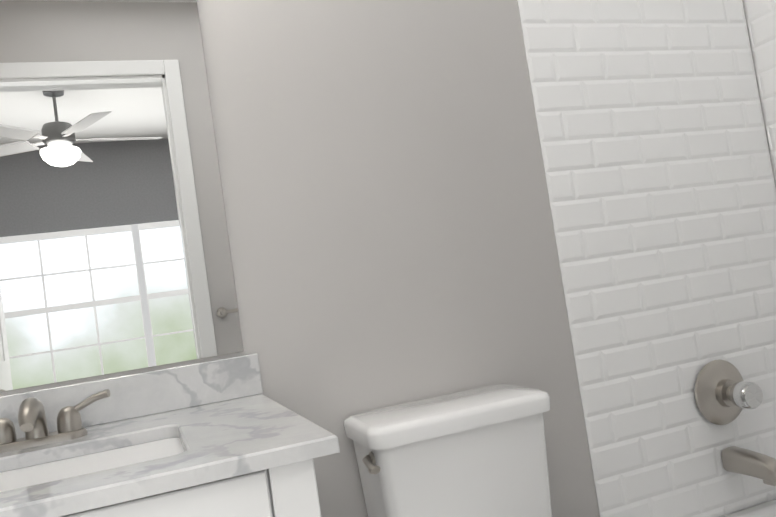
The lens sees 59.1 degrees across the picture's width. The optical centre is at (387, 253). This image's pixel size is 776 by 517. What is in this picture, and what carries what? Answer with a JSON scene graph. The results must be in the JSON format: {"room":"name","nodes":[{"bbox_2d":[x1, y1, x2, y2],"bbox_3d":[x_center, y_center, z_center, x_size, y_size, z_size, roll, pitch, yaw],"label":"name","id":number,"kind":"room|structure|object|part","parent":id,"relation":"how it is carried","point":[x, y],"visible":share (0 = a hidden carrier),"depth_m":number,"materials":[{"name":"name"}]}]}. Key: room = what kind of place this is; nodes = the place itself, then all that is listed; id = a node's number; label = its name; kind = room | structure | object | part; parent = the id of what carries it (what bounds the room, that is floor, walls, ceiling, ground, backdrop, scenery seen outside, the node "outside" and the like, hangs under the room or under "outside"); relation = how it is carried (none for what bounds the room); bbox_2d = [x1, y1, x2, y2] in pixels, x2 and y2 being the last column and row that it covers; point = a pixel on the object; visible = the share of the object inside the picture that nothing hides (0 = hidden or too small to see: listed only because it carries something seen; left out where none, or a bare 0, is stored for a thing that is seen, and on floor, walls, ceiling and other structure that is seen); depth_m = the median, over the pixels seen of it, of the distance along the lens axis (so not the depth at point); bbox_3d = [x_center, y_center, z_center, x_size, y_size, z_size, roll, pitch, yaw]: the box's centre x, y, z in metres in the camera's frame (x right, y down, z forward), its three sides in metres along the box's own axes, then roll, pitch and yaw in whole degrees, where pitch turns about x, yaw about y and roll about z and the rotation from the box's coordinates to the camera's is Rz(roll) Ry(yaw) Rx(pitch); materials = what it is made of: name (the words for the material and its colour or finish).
{"room":"bathroom","nodes":[
{"label":"bathroom","id":0,"kind":"room"},
{"bbox_2d":[0,0,775,516],"bbox_3d":[0.019,-0.057,1.605,2.520,2.440,0.100,-7,-3,-20],"label":"wall","id":1,"kind":"structure","parent":0,"point":[388,208],"depth_m":1.55,"materials":[{"name":"paint"}]},
{"bbox_2d":[0,0,243,391],"bbox_3d":[-0.718,-0.279,1.305,0.740,1.057,0.005,-7,-3,-20],"label":"mirror","id":2,"kind":"object","parent":1,"relation":"attached to","point":[115,255],"visible":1,"depth_m":1.35,"materials":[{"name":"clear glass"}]},
{"bbox_2d":[517,0,775,516],"bbox_3d":[0.761,-0.119,1.823,0.754,1.630,0.005,-7,-3,-20],"label":"tiled wall","id":3,"kind":"structure","parent":1,"relation":"attached to","point":[660,182],"depth_m":1.79,"materials":[{"name":"white tile"}]},
{"bbox_3d":[0.482,1.105,0.762,2.520,0.080,1.760,-7,-3,-20],"label":"floor","id":4,"kind":"structure","parent":0,"visible":0},
{"bbox_2d":[0,353,339,516],"bbox_3d":[-0.443,0.710,0.988,0.846,0.992,0.587,-7,-3,-20],"label":"bathroom vanity","id":5,"kind":"object","parent":4,"relation":"on","point":[225,437],"visible":1,"depth_m":1.02,"materials":[{"name":"white stone"}]},
{"bbox_2d":[0,389,110,454],"bbox_3d":[-0.589,0.279,1.131,0.243,0.082,0.130,-7,-3,-20],"label":"faucet","id":6,"kind":"object","parent":5,"relation":"on","point":[70,436],"depth_m":1.14,"materials":[{"name":"silver metal"}]},
{"bbox_2d":[343,384,551,516],"bbox_3d":[0.248,0.700,1.184,0.417,0.831,0.681,-7,-3,-20],"label":"toilet","id":7,"kind":"object","parent":4,"relation":"on","point":[479,452],"visible":0.98,"depth_m":1.34,"materials":[{"name":"white ceramic"}]},
{"bbox_3d":[-0.033,0.391,1.278,0.034,0.026,0.084,-7,-3,-20],"label":"handle lever","id":8,"kind":"part","parent":7,"relation":"part of","materials":[{"name":"silver metal"}]},
{"bbox_3d":[0.121,0.331,1.423,0.400,0.040,0.220,-7,-3,-20],"label":"tank lid","id":9,"kind":"part","parent":7,"relation":"part of","materials":[{"name":"white ceramic"}]},
{"bbox_2d":[694,360,775,516],"bbox_3d":[1.147,0.591,1.073,0.724,0.774,1.508,-7,-3,-20],"label":"bathtub","id":10,"kind":"object","parent":4,"relation":"on","point":[725,393],"visible":1,"depth_m":1.76,"materials":[{"name":"silver metal"}]},
{"bbox_3d":[0.893,0.359,1.753,0.170,0.170,0.110,-7,-3,-20],"label":"valve handle","id":11,"kind":"part","parent":10,"relation":"part of","materials":[{"name":"silver metal"}]},
{"bbox_3d":[0.903,0.356,1.726,0.068,0.068,0.053,-7,-3,-20],"label":"valve handle knob","id":12,"kind":"part","parent":10,"relation":"part of","materials":[{"name":"silver metal"}]},
{"bbox_3d":[0.925,0.535,1.726,0.062,0.071,0.147,-7,-3,-20],"label":"spout","id":13,"kind":"part","parent":10,"relation":"part of","materials":[{"name":"silver metal"}]},
{"bbox_3d":[1.440,-0.286,1.208,0.100,2.440,1.650,-7,-3,-20],"label":"wall","id":14,"kind":"structure","parent":0,"visible":0},
{"bbox_2d":[743,0,775,183],"bbox_3d":[1.376,-0.240,1.244,0.005,1.630,1.529,-7,-3,-20],"label":"tiled wall","id":15,"kind":"structure","parent":14,"relation":"attached to","point":[761,18],"depth_m":1.95,"materials":[{"name":"white tile"}]}
]}

